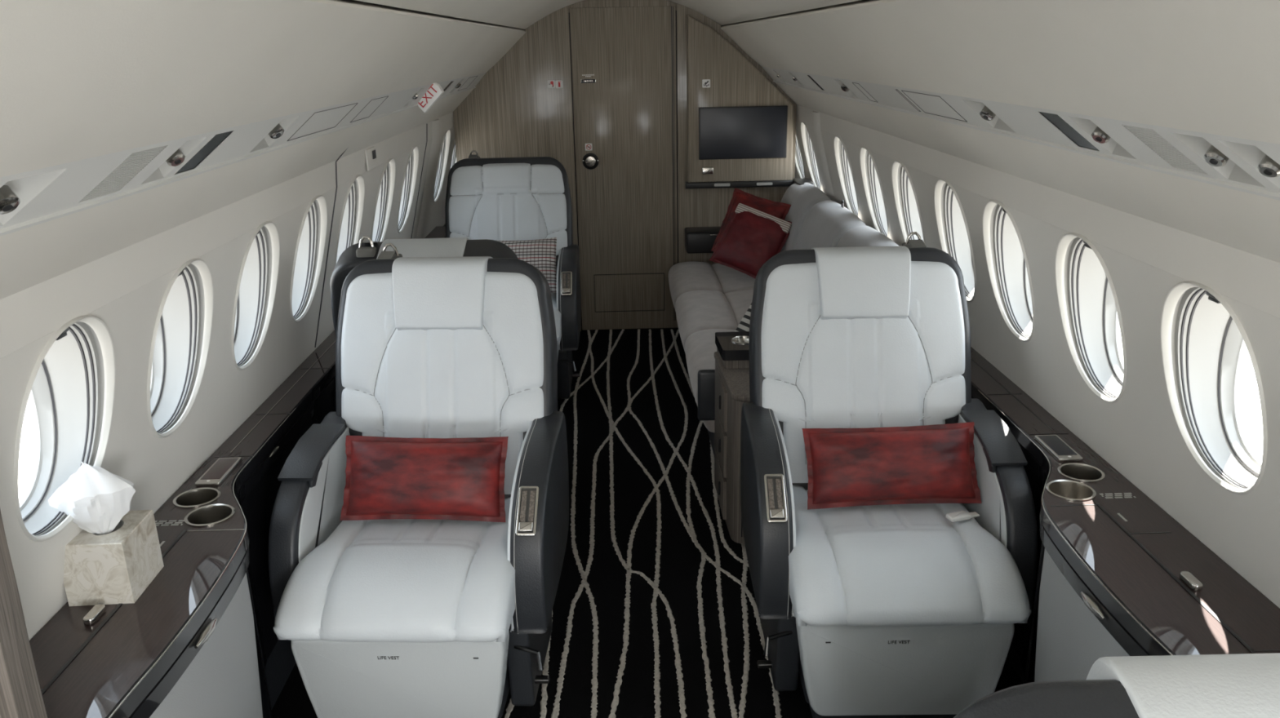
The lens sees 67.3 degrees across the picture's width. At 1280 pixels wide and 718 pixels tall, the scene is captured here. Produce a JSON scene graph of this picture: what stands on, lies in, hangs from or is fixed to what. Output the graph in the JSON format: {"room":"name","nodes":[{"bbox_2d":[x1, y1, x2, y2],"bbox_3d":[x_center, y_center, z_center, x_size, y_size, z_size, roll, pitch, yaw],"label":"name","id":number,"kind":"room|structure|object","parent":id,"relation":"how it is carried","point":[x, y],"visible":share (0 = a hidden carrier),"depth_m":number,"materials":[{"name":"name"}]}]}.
{"room":"aircraft cabin","nodes":[
{"label":"aircraft cabin","id":0,"kind":"room"},
{"bbox_2d":[127,130,233,182],"bbox_3d":[-1.125,0.265,2.136,0.001,1.550,8.150,-1,18,-1],"label":"trim","id":1,"kind":"structure","parent":0,"point":[233,131],"depth_m":2.61,"materials":[{"name":"grey plastic"}]},
{"bbox_2d":[0,127,454,640],"bbox_3d":[-1.022,0.096,2.083,0.151,0.600,8.150,-1,18,-1],"label":"wall","id":2,"kind":"structure","parent":0,"point":[227,397],"depth_m":2.21,"materials":[{"name":"white plastic"}]},
{"bbox_2d":[3,315,115,542],"bbox_3d":[-1.026,0.121,1.654,0.192,0.449,0.358,-1,18,-1],"label":"window","id":3,"kind":"structure","parent":2,"relation":"in","point":[70,390],"depth_m":1.78,"materials":[{"name":"white plastic"}]},
{"bbox_2d":[108,258,213,438],"bbox_3d":[-1.037,-0.021,2.089,0.192,0.449,0.358,-1,18,-1],"label":"window","id":4,"kind":"structure","parent":2,"relation":"in","point":[180,343],"depth_m":2.22,"materials":[{"name":"white"}]},
{"bbox_2d":[0,111,453,359],"bbox_3d":[-0.949,-0.231,1.978,0.007,0.084,8.150,-1,18,-1],"label":"trim","id":5,"kind":"structure","parent":2,"relation":"attached to","point":[32,313],"depth_m":1.90,"materials":[{"name":"white plastic"}]},
{"bbox_2d":[0,88,473,299],"bbox_3d":[-0.883,-0.340,1.944,0.130,0.141,8.150,-1,18,-1],"label":"trim","id":6,"kind":"structure","parent":2,"relation":"attached to","point":[31,256],"depth_m":1.78,"materials":[{"name":"white plastic"}]},
{"bbox_2d":[0,72,485,235],"bbox_3d":[-0.787,-0.431,1.917,0.069,0.082,8.150,-1,18,-1],"label":"trim","id":7,"kind":"structure","parent":2,"relation":"attached to","point":[61,197],"depth_m":1.71,"materials":[{"name":"white plastic"}]},
{"bbox_2d":[212,221,279,370],"bbox_3d":[-1.048,-0.163,2.523,0.192,0.449,0.358,-1,18,-1],"label":"window","id":8,"kind":"structure","parent":2,"relation":"in","point":[256,286],"depth_m":2.65,"materials":[{"name":"white"}]},
{"bbox_2d":[282,195,327,323],"bbox_3d":[-1.060,-0.305,2.957,0.192,0.449,0.358,-1,18,-1],"label":"window","id":9,"kind":"structure","parent":2,"relation":"in","point":[311,241],"depth_m":3.09,"materials":[{"name":"white"}]},
{"bbox_2d":[334,174,364,266],"bbox_3d":[-1.072,-0.454,3.412,0.192,0.449,0.358,-1,18,-1],"label":"window","id":10,"kind":"structure","parent":2,"relation":"in","point":[350,223],"depth_m":3.54,"materials":[{"name":"white"}]},
{"bbox_2d":[258,223,445,717],"bbox_3d":[-1.029,0.643,2.262,0.150,0.670,8.150,-1,18,-1],"label":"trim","id":11,"kind":"structure","parent":2,"relation":"attached to","point":[281,662],"depth_m":2.57,"materials":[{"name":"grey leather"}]},
{"bbox_2d":[314,123,426,347],"bbox_3d":[-0.997,-0.646,3.904,0.274,0.757,1.574,-1,18,-1],"label":"trim","id":12,"kind":"structure","parent":2,"relation":"attached to","point":[426,123],"depth_m":3.20,"materials":[{"name":"grey plastic"}]},
{"bbox_2d":[364,146,377,171],"bbox_3d":[-0.983,-0.734,3.523,0.010,0.075,0.130,-1,18,-1],"label":"handle","id":13,"kind":"object","parent":2,"relation":"attached to","point":[371,154],"visible":1,"depth_m":3.50,"materials":[{"name":"grey plastic"}]},
{"bbox_2d":[370,158,395,241],"bbox_3d":[-1.085,-0.616,3.906,0.192,0.449,0.358,-1,18,-1],"label":"window","id":14,"kind":"structure","parent":2,"relation":"in","point":[384,196],"depth_m":4.04,"materials":[{"name":"white"}]},
{"bbox_2d":[397,146,418,233],"bbox_3d":[-1.097,-0.768,4.372,0.192,0.449,0.358,-1,18,-1],"label":"window","id":15,"kind":"structure","parent":2,"relation":"in","point":[409,180],"depth_m":4.50,"materials":[{"name":"white"}]},
{"bbox_2d":[416,119,439,238],"bbox_3d":[-1.081,-0.897,4.893,0.173,0.620,0.190,-1,18,-1],"label":"trim","id":16,"kind":"structure","parent":2,"relation":"attached to","point":[436,122],"depth_m":4.84,"materials":[{"name":"white plastic"}]},
{"bbox_2d":[422,128,450,202],"bbox_3d":[-1.120,-1.048,5.227,0.192,0.449,0.358,-1,18,-1],"label":"window","id":17,"kind":"structure","parent":2,"relation":"in","point":[444,150],"depth_m":5.36,"materials":[{"name":"white"}]},
{"bbox_2d":[448,139,456,173],"bbox_3d":[-1.131,-1.191,5.664,0.192,0.449,0.358,-1,18,-1],"label":"window","id":18,"kind":"structure","parent":2,"relation":"in","point":[453,157],"depth_m":5.80,"materials":[{"name":"white plastic"}]},
{"bbox_2d":[356,0,859,29],"bbox_3d":[-0.003,-0.775,1.825,1.090,0.160,8.150,-1,18,-1],"label":"ceiling","id":19,"kind":"structure","parent":0,"point":[521,14],"depth_m":3.55,"materials":[{"name":"white plastic"}]},
{"bbox_2d":[453,0,796,265],"bbox_3d":[-0.075,-1.071,5.473,1.910,1.870,0.050,-1,18,-1],"label":"wall","id":20,"kind":"structure","parent":0,"point":[512,111],"depth_m":5.33,"materials":[{"name":"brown wood"}]},
{"bbox_2d":[0,168,66,226],"bbox_3d":[-0.772,-0.190,1.161,0.065,0.067,0.202,-1,18,-1],"label":"light","id":21,"kind":"object","parent":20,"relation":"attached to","point":[15,194],"visible":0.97,"depth_m":1.21,"materials":[{"name":"grey plastic"}]},
{"bbox_2d":[79,146,166,202],"bbox_3d":[-0.779,-0.284,1.445,0.062,0.068,0.192,-1,18,-1],"label":"air vent","id":22,"kind":"object","parent":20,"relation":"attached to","point":[135,162],"visible":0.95,"depth_m":1.44,"materials":[{"name":"grey plastic"}]},
{"bbox_2d":[141,136,207,184],"bbox_3d":[-0.784,-0.337,1.609,0.065,0.067,0.157,-1,18,-1],"label":"light","id":23,"kind":"object","parent":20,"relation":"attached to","point":[179,156],"visible":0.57,"depth_m":1.62,"materials":[{"name":"grey plastic"}]},
{"bbox_2d":[175,130,232,173],"bbox_3d":[-0.786,-0.377,1.728,0.062,0.068,0.157,-1,18,-1],"label":"display panel","id":24,"kind":"object","parent":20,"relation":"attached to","point":[217,139],"visible":0.57,"depth_m":1.73,"materials":[{"name":"grey"}]},
{"bbox_2d":[0,0,525,177],"bbox_3d":[-0.640,-0.580,1.872,0.231,0.223,8.150,-1,18,-1],"label":"ceiling panel","id":25,"kind":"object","parent":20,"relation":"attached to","point":[80,79],"depth_m":1.32,"materials":[{"name":"white plastic"}]},
{"bbox_2d":[249,115,299,152],"bbox_3d":[-0.797,-0.493,2.087,0.065,0.067,0.192,-1,18,-1],"label":"light","id":26,"kind":"object","parent":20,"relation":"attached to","point":[277,131],"visible":0.57,"depth_m":2.10,"materials":[{"name":"grey plastic"}]},
{"bbox_2d":[404,87,423,106],"bbox_3d":[-0.833,-0.965,3.529,0.055,0.067,0.149,9,21,29],"label":"light","id":27,"kind":"object","parent":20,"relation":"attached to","point":[415,96],"visible":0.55,"depth_m":3.54,"materials":[{"name":"grey plastic"}]},
{"bbox_2d":[417,82,444,112],"bbox_3d":[-0.823,-1.024,3.753,0.114,0.119,0.052,-1,18,-1],"label":"exit sign","id":28,"kind":"object","parent":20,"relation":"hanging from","point":[435,91],"visible":0.88,"depth_m":3.73,"materials":[{"name":"white plastic"}]},
{"bbox_2d":[353,0,524,29],"bbox_3d":[-0.536,-0.703,1.835,0.070,0.035,8.150,-1,18,-1],"label":"trim","id":29,"kind":"structure","parent":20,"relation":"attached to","point":[353,0],"depth_m":2.54,"materials":[{"name":"grey plastic"}]},
{"bbox_2d":[443,80,453,91],"bbox_3d":[-0.851,-1.182,4.189,0.062,0.068,0.157,-1,18,-1],"label":"display panel","id":30,"kind":"object","parent":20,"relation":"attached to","point":[451,82],"visible":0.36,"depth_m":4.21,"materials":[{"name":"grey plastic"}]},
{"bbox_2d":[447,78,464,93],"bbox_3d":[-0.860,-1.278,4.486,0.065,0.067,0.162,-1,18,-1],"label":"light","id":31,"kind":"object","parent":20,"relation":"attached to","point":[459,84],"visible":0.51,"depth_m":4.48,"materials":[{"name":"grey plastic"}]},
{"bbox_2d":[546,80,555,88],"bbox_3d":[-0.488,-1.512,5.289,0.042,0.042,0.005,-1,18,-1],"label":"sign","id":32,"kind":"object","parent":20,"relation":"attached to","point":[551,83],"visible":1,"depth_m":5.29,"materials":[{"name":"white"}]},
{"bbox_2d":[555,80,563,88],"bbox_3d":[-0.444,-1.513,5.290,0.042,0.042,0.005,-1,18,-1],"label":"sign","id":33,"kind":"object","parent":20,"relation":"attached to","point":[559,83],"visible":1,"depth_m":5.29,"materials":[{"name":"white"}]},
{"bbox_2d":[561,2,684,331],"bbox_3d":[-0.076,-1.048,5.477,0.653,1.824,0.056,-1,18,-1],"label":"trim","id":34,"kind":"structure","parent":20,"relation":"attached to","point":[680,68],"depth_m":5.36,"materials":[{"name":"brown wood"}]},
{"bbox_2d":[569,5,678,330],"bbox_3d":[-0.076,-1.037,5.458,0.572,1.808,0.060,-1,18,-1],"label":"door","id":35,"kind":"structure","parent":20,"relation":"in","point":[624,58],"depth_m":5.44,"materials":[{"name":"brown wood"}]},
{"bbox_2d":[585,143,592,151],"bbox_3d":[-0.288,-1.191,5.401,0.040,0.040,0.006,-1,18,-1],"label":"sign","id":36,"kind":"object","parent":35,"relation":"attached to","point":[588,146],"visible":1,"depth_m":5.40,"materials":[{"name":"white"}]},
{"bbox_2d":[684,226,720,253],"bbox_3d":[0.385,-0.680,5.489,0.250,0.120,0.187,-1,18,-1],"label":"pocket","id":37,"kind":"object","parent":20,"relation":"attached to","point":[697,239],"visible":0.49,"depth_m":5.41,"materials":[{"name":"black leather"}]},
{"bbox_2d":[684,14,794,188],"bbox_3d":[0.554,-1.418,5.317,0.610,0.927,0.067,-1,18,-1],"label":"panel","id":38,"kind":"object","parent":20,"relation":"attached to","point":[735,81],"visible":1,"depth_m":5.29,"materials":[{"name":"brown wood"}]},
{"bbox_2d":[702,79,710,87],"bbox_3d":[0.362,-1.508,5.260,0.044,0.044,0.005,-1,18,-1],"label":"sign","id":39,"kind":"object","parent":38,"relation":"attached to","point":[705,82],"visible":1,"depth_m":5.26,"materials":[{"name":"white"}]},
{"bbox_2d":[702,167,713,173],"bbox_3d":[0.380,-1.060,5.405,0.063,0.038,0.020,-1,18,-1],"label":"latch","id":40,"kind":"object","parent":38,"relation":"attached to","point":[704,170],"depth_m":5.40,"materials":[{"name":"silver metal"}]},
{"bbox_2d":[714,183,729,186],"bbox_3d":[0.463,-0.982,5.424,0.090,0.016,0.005,-1,18,-1],"label":"light","id":41,"kind":"object","parent":38,"relation":"attached to","point":[715,184],"depth_m":5.42,"materials":[{"name":"grey plastic"}]},
{"bbox_2d":[684,179,793,188],"bbox_3d":[0.562,-0.994,5.456,0.610,0.034,0.062,-1,18,-1],"label":"shelf","id":42,"kind":"object","parent":38,"relation":"attached to","point":[691,184],"depth_m":5.43,"materials":[{"name":"black plastic"}]},
{"bbox_2d":[698,105,787,159],"bbox_3d":[0.572,-1.258,5.345,0.490,0.284,0.015,-1,18,-1],"label":"television","id":43,"kind":"object","parent":38,"relation":"attached to","point":[740,132],"visible":1,"depth_m":5.34,"materials":[{"name":"black glass"}]},
{"bbox_2d":[756,182,772,185],"bbox_3d":[0.703,-0.989,5.428,0.090,0.016,0.005,-1,18,-1],"label":"light","id":44,"kind":"object","parent":38,"relation":"attached to","point":[757,183],"depth_m":5.43,"materials":[{"name":"grey plastic"}]},
{"bbox_2d":[793,178,813,185],"bbox_3d":[0.918,-0.977,5.367,0.098,0.030,0.240,-1,18,-1],"label":"corner shelf","id":45,"kind":"object","parent":38,"relation":"attached to","point":[799,181],"visible":0.57,"depth_m":5.38,"materials":[{"name":"black plastic"}]},
{"bbox_2d":[787,71,804,86],"bbox_3d":[0.731,-1.311,4.488,0.055,0.067,0.149,-12,21,-31],"label":"light","id":46,"kind":"object","parent":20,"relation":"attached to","point":[794,78],"visible":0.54,"depth_m":4.50,"materials":[{"name":"grey plastic"}]},
{"bbox_2d":[807,75,824,90],"bbox_3d":[0.743,-1.167,4.044,0.042,0.068,0.143,-15,22,-36],"label":"display panel","id":47,"kind":"object","parent":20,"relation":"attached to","point":[809,76],"visible":0.43,"depth_m":4.05,"materials":[{"name":"grey plastic"}]},
{"bbox_2d":[834,79,857,97],"bbox_3d":[0.758,-0.992,3.512,0.065,0.067,0.172,-1,18,-1],"label":"light","id":48,"kind":"object","parent":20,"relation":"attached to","point":[843,86],"visible":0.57,"depth_m":3.51,"materials":[{"name":"grey plastic"}]},
{"bbox_2d":[962,99,1015,133],"bbox_3d":[0.793,-0.555,2.177,0.065,0.067,0.202,-1,18,-1],"label":"light","id":49,"kind":"object","parent":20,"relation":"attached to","point":[980,108],"visible":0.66,"depth_m":2.19,"materials":[{"name":"grey plastic"}]},
{"bbox_2d":[720,0,1279,144],"bbox_3d":[0.642,-0.613,1.895,0.231,0.223,8.150,-1,18,-1],"label":"ceiling panel","id":50,"kind":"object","parent":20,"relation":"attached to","point":[1205,66],"depth_m":1.48,"materials":[{"name":"white plastic"}]},
{"bbox_2d":[762,66,1279,200],"bbox_3d":[0.795,-0.473,1.945,0.069,0.082,8.150,-1,18,-1],"label":"trim","id":51,"kind":"structure","parent":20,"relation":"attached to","point":[1028,123],"depth_m":1.90,"materials":[{"name":"white plastic"}]},
{"bbox_2d":[1122,124,1207,174],"bbox_3d":[0.811,-0.328,1.481,0.062,0.068,0.167,-1,18,-1],"label":"air vent","id":52,"kind":"object","parent":51,"relation":"attached to","point":[1151,138],"visible":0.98,"depth_m":1.48,"materials":[{"name":"grey plastic"}]},
{"bbox_2d":[775,82,1279,262],"bbox_3d":[0.894,-0.386,1.976,0.130,0.141,8.150,-1,18,-1],"label":"wall panel","id":53,"kind":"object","parent":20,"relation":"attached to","point":[1246,222],"depth_m":1.87,"materials":[{"name":"white plastic"}]},
{"bbox_2d":[1040,111,1099,151],"bbox_3d":[0.803,-0.430,1.792,0.062,0.068,0.157,-1,18,-1],"label":"display panel","id":54,"kind":"object","parent":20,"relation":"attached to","point":[1056,120],"visible":0.57,"depth_m":1.79,"materials":[{"name":"grey plastic"}]},
{"bbox_2d":[1067,115,1136,159],"bbox_3d":[0.807,-0.389,1.671,0.065,0.067,0.157,-1,18,-1],"label":"light","id":55,"kind":"object","parent":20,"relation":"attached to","point":[1095,132],"visible":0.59,"depth_m":1.68,"materials":[{"name":"grey plastic"}]},
{"bbox_2d":[1169,132,1265,187],"bbox_3d":[0.815,-0.285,1.353,0.065,0.067,0.157,-1,18,-1],"label":"light","id":56,"kind":"object","parent":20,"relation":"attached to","point":[1200,146],"visible":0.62,"depth_m":1.36,"materials":[{"name":"grey plastic"}]},
{"bbox_2d":[1217,139,1279,188],"bbox_3d":[0.818,-0.249,1.241,0.065,0.067,0.152,-1,18,-1],"label":"light","id":57,"kind":"object","parent":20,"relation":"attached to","point":[1264,165],"visible":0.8,"depth_m":1.27,"materials":[{"name":"grey plastic"}]},
{"bbox_2d":[271,328,1023,717],"bbox_3d":[0.032,0.942,2.388,2.300,0.043,8.150,-1,18,-1],"label":"floor","id":58,"kind":"structure","parent":0,"point":[655,613],"depth_m":3.10,"materials":[{"name":"black carpet"}]},
{"bbox_2d":[0,509,47,717],"bbox_3d":[-0.944,0.580,1.404,0.228,1.300,0.075,-1,18,-1],"label":"divider","id":59,"kind":"object","parent":58,"relation":"on","point":[20,694],"visible":1,"depth_m":1.33,"materials":[{"name":"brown wood"}]},
{"bbox_2d":[29,226,445,717],"bbox_3d":[-0.953,0.455,2.808,0.268,0.664,5.900,-1,18,-1],"label":"ledge","id":60,"kind":"object","parent":58,"relation":"on","point":[197,642],"visible":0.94,"depth_m":1.92,"materials":[{"name":"brown wood"}]},
{"bbox_2d":[63,510,164,606],"bbox_3d":[-1.003,0.376,1.828,0.118,0.126,0.134,-2,18,-3],"label":"tissue box","id":61,"kind":"object","parent":60,"relation":"on","point":[116,567],"visible":0.73,"depth_m":1.77,"materials":[{"name":"beige stone"}]},
{"bbox_2d":[48,462,135,535],"bbox_3d":[-1.010,0.259,1.775,0.152,0.150,0.103,-1,18,-1],"label":"tissue","id":62,"kind":"object","parent":61,"relation":"in","point":[96,499],"visible":0.95,"depth_m":1.75,"materials":[{"name":"white paper"}]},
{"bbox_2d":[195,457,242,487],"bbox_3d":[-1.019,0.272,2.330,0.058,0.011,0.148,-1,18,-1],"label":"controller","id":63,"kind":"object","parent":60,"relation":"on","point":[222,468],"visible":1,"depth_m":2.31,"materials":[{"name":"silver metal"}]},
{"bbox_2d":[267,243,568,717],"bbox_3d":[-0.553,0.313,2.520,0.685,1.098,0.910,0,18,3],"label":"seat","id":64,"kind":"object","parent":58,"relation":"on","point":[391,618],"visible":0.88,"depth_m":2.40,"materials":[{"name":"leather"}]},
{"bbox_2d":[273,497,515,643],"bbox_3d":[-0.555,0.491,2.425,0.532,0.134,0.611,0,18,3],"label":"seat cushion","id":65,"kind":"object","parent":64,"relation":"on","point":[391,580],"depth_m":2.22,"materials":[{"name":"leather"}]},
{"bbox_2d":[340,435,508,522],"bbox_3d":[-0.553,0.309,2.475,0.426,0.201,0.152,0,18,2],"label":"throw pillow","id":66,"kind":"object","parent":64,"relation":"on","point":[460,479],"visible":1,"depth_m":2.43,"materials":[{"name":"red fabric"}]},
{"bbox_2d":[329,235,517,336],"bbox_3d":[-0.664,0.026,3.442,0.685,1.098,0.910,-1,18,-1],"label":"seat","id":67,"kind":"object","parent":58,"relation":"on","point":[353,255],"visible":0.09,"depth_m":2.92,"materials":[{"name":"leather"}]},
{"bbox_2d":[444,150,581,399],"bbox_3d":[-0.644,-0.390,4.619,0.705,1.131,0.921,-1,18,-1],"label":"seat","id":68,"kind":"object","parent":58,"relation":"on","point":[526,197],"visible":0.48,"depth_m":4.74,"materials":[{"name":"leather"}]},
{"bbox_2d":[495,237,556,293],"bbox_3d":[-0.544,-0.443,4.598,0.311,0.264,0.149,1,18,6],"label":"throw pillow","id":69,"kind":"object","parent":68,"relation":"on","point":[540,254],"visible":0.45,"depth_m":4.56,"materials":[{"name":"fabric"}]},
{"bbox_2d":[551,293,561,345],"bbox_3d":[-0.636,-0.209,4.529,0.548,0.138,0.629,-1,18,-1],"label":"seat cushion","id":70,"kind":"object","parent":68,"relation":"on","point":[557,304],"depth_m":4.37,"materials":[{"name":"leather"}]},
{"bbox_2d":[714,331,750,544],"bbox_3d":[0.418,0.258,3.353,0.287,0.606,0.480,-1,18,-1],"label":"base cabinet","id":71,"kind":"object","parent":58,"relation":"on","point":[731,357],"visible":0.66,"depth_m":3.27,"materials":[{"name":"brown wood"}]},
{"bbox_2d":[715,333,749,360],"bbox_3d":[0.411,-0.049,3.389,0.275,0.037,0.220,-1,18,-1],"label":"tray","id":72,"kind":"object","parent":71,"relation":"on","point":[731,347],"depth_m":3.33,"materials":[{"name":"black paint"}]},
{"bbox_2d":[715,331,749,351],"bbox_3d":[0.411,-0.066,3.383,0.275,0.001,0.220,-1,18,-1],"label":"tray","id":73,"kind":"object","parent":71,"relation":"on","point":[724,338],"depth_m":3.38,"materials":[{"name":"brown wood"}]},
{"bbox_2d":[714,351,750,401],"bbox_3d":[0.416,0.052,3.285,0.283,0.020,0.478,-1,18,-1],"label":"countertop","id":74,"kind":"structure","parent":71,"relation":"on","point":[736,381],"depth_m":3.20,"materials":[{"name":"brown wood"}]},
{"bbox_2d":[668,182,899,456],"bbox_3d":[0.586,-0.278,4.547,0.814,0.915,2.095,-1,18,-1],"label":"sofa","id":75,"kind":"object","parent":58,"relation":"on","point":[708,300],"visible":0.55,"depth_m":4.51,"materials":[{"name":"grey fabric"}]},
{"bbox_2d":[711,263,755,293],"bbox_3d":[0.615,-0.378,5.260,0.424,0.198,0.680,-1,18,-1],"label":"seat cushion","id":76,"kind":"object","parent":75,"relation":"on","point":[726,279],"depth_m":5.09,"materials":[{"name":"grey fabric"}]},
{"bbox_2d":[724,289,753,325],"bbox_3d":[0.632,-0.163,4.605,0.424,0.198,0.700,-1,18,-1],"label":"seat cushion","id":77,"kind":"object","parent":75,"relation":"on","point":[736,302],"depth_m":4.64,"materials":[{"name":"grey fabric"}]},
{"bbox_2d":[734,302,751,332],"bbox_3d":[0.538,-0.146,3.818,0.194,0.296,0.335,-16,23,-38],"label":"throw pillow","id":78,"kind":"object","parent":75,"relation":"on","point":[744,326],"visible":0.07,"depth_m":3.86,"materials":[{"name":"fabric"}]},
{"bbox_2d":[709,201,791,279],"bbox_3d":[0.585,-0.611,5.025,0.403,0.384,0.207,10,21,30],"label":"throw pillow","id":79,"kind":"object","parent":75,"relation":"on","point":[752,237],"visible":0.92,"depth_m":4.98,"materials":[{"name":"red fabric"}]},
{"bbox_2d":[711,187,791,252],"bbox_3d":[0.595,-0.707,5.184,0.400,0.397,0.173,10,21,31],"label":"throw pillow","id":80,"kind":"object","parent":75,"relation":"on","point":[776,209],"visible":0.34,"depth_m":5.18,"materials":[{"name":"red fabric"}]},
{"bbox_2d":[780,182,831,252],"bbox_3d":[0.846,-0.661,5.173,0.252,0.517,0.680,-1,18,-1],"label":"cushion","id":81,"kind":"object","parent":75,"relation":"on","point":[802,197],"depth_m":4.96,"materials":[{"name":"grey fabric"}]},
{"bbox_2d":[793,200,866,249],"bbox_3d":[0.863,-0.447,4.518,0.252,0.517,0.700,-1,18,-1],"label":"cushion","id":82,"kind":"object","parent":75,"relation":"on","point":[824,224],"depth_m":4.43,"materials":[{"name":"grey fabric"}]},
{"bbox_2d":[835,225,899,247],"bbox_3d":[0.880,-0.233,3.862,0.252,0.517,0.680,-1,18,-1],"label":"cushion","id":83,"kind":"object","parent":75,"relation":"on","point":[854,236],"depth_m":3.89,"materials":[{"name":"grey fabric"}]},
{"bbox_2d":[740,231,1037,717],"bbox_3d":[0.625,0.282,2.541,0.685,1.098,0.910,-1,18,1],"label":"seat","id":84,"kind":"object","parent":58,"relation":"on","point":[912,611],"visible":0.85,"depth_m":2.41,"materials":[{"name":"leather"}]},
{"bbox_2d":[801,422,982,510],"bbox_3d":[0.653,0.278,2.501,0.454,0.196,0.147,-1,18,1],"label":"throw pillow","id":85,"kind":"object","parent":84,"relation":"on","point":[935,464],"visible":1,"depth_m":2.46,"materials":[{"name":"red fabric"}]},
{"bbox_2d":[788,485,1031,626],"bbox_3d":[0.625,0.461,2.446,0.532,0.134,0.611,-1,18,1],"label":"seat cushion","id":86,"kind":"object","parent":84,"relation":"on","point":[913,564],"depth_m":2.24,"materials":[{"name":"leather"}]},
{"bbox_2d":[953,653,1279,717],"bbox_3d":[0.579,0.686,1.344,0.685,1.098,0.910,-1,18,0],"label":"seat","id":87,"kind":"object","parent":58,"relation":"on","point":[1245,686],"visible":1,"depth_m":0.87,"materials":[{"name":"leather"}]},
{"bbox_2d":[970,346,1279,684],"bbox_3d":[0.996,0.741,1.816,0.280,0.664,3.740,-1,18,-1],"label":"ledge","id":88,"kind":"object","parent":58,"relation":"on","point":[1117,575],"visible":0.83,"depth_m":1.93,"materials":[{"name":"brown wood"}]},
{"bbox_2d":[1034,435,1082,462],"bbox_3d":[1.028,0.219,2.367,0.058,0.011,0.148,-1,18,-1],"label":"controller","id":89,"kind":"object","parent":88,"relation":"on","point":[1061,451],"visible":1,"depth_m":2.35,"materials":[{"name":"silver metal"}]},
{"bbox_2d":[794,119,1279,608],"bbox_3d":[1.050,0.042,2.120,0.151,0.600,8.150,-1,18,-1],"label":"wall","id":90,"kind":"structure","parent":0,"point":[1139,435],"depth_m":2.07,"materials":[{"name":"white plastic"}]},
{"bbox_2d":[795,132,805,178],"bbox_3d":[0.966,-1.242,5.692,0.192,0.449,0.358,-1,18,-1],"label":"window","id":91,"kind":"structure","parent":90,"relation":"in","point":[798,157],"depth_m":5.84,"materials":[{"name":"white plastic"}]},
{"bbox_2d":[800,121,831,190],"bbox_3d":[0.977,-1.099,5.255,0.192,0.449,0.358,-1,18,-1],"label":"window","id":92,"kind":"structure","parent":90,"relation":"in","point":[811,157],"depth_m":5.39,"materials":[{"name":"white"}]},
{"bbox_2d":[812,111,835,201],"bbox_3d":[0.959,-0.950,4.929,0.173,0.620,0.190,-1,18,-1],"label":"trim","id":93,"kind":"structure","parent":90,"relation":"attached to","point":[815,115],"depth_m":4.85,"materials":[{"name":"white plastic"}]},
{"bbox_2d":[833,135,859,217],"bbox_3d":[0.998,-0.837,4.452,0.192,0.449,0.358,-1,18,-1],"label":"window","id":94,"kind":"structure","parent":90,"relation":"in","point":[844,168],"depth_m":4.58,"materials":[{"name":"white"}]},
{"bbox_2d":[859,146,888,237],"bbox_3d":[1.011,-0.681,3.977,0.192,0.449,0.358,-1,18,-1],"label":"window","id":95,"kind":"structure","parent":90,"relation":"in","point":[872,183],"depth_m":4.11,"materials":[{"name":"white"}]},
{"bbox_2d":[891,160,925,244],"bbox_3d":[1.023,-0.529,3.511,0.192,0.449,0.358,-1,18,-1],"label":"window","id":96,"kind":"structure","parent":90,"relation":"in","point":[908,209],"depth_m":3.64,"materials":[{"name":"white"}]},
{"bbox_2d":[933,178,979,302],"bbox_3d":[1.036,-0.374,3.036,0.192,0.449,0.358,-1,18,-1],"label":"window","id":97,"kind":"structure","parent":90,"relation":"in","point":[955,241],"depth_m":3.16,"materials":[{"name":"white plastic"}]},
{"bbox_2d":[982,200,1062,342],"bbox_3d":[1.046,-0.239,2.626,0.192,0.449,0.358,-1,18,-1],"label":"window","id":98,"kind":"structure","parent":90,"relation":"in","point":[1008,268],"depth_m":2.76,"materials":[{"name":"white plastic"}]},
{"bbox_2d":[1006,597,1039,684],"bbox_3d":[1.080,0.588,2.299,0.150,0.670,8.150,-1,18,-1],"label":"trim","id":99,"kind":"structure","parent":90,"relation":"attached to","point":[1012,656],"depth_m":2.53,"materials":[{"name":"grey leather"}]},
{"bbox_2d":[796,104,1279,318],"bbox_3d":[0.965,-0.281,2.012,0.007,0.084,8.150,-1,18,-1],"label":"trim","id":100,"kind":"structure","parent":90,"relation":"attached to","point":[1251,280],"depth_m":2.00,"materials":[{"name":"white plastic"}]},
{"bbox_2d":[1054,232,1183,403],"bbox_3d":[1.058,-0.092,2.176,0.192,0.449,0.358,-1,18,-1],"label":"window","id":101,"kind":"structure","parent":90,"relation":"in","point":[1090,312],"depth_m":2.30,"materials":[{"name":"white"}]},
{"bbox_2d":[1160,281,1267,495],"bbox_3d":[1.070,0.052,1.734,0.192,0.449,0.358,-1,18,-1],"label":"window","id":102,"kind":"structure","parent":90,"relation":"in","point":[1204,343],"depth_m":1.86,"materials":[{"name":"white plastic"}]},
{"bbox_2d":[1039,111,1187,280],"bbox_3d":[1.160,0.205,2.176,0.001,1.550,8.150,-1,18,-1],"label":"trim","id":103,"kind":"structure","parent":0,"point":[1039,112],"depth_m":2.58,"materials":[{"name":"grey plastic"}]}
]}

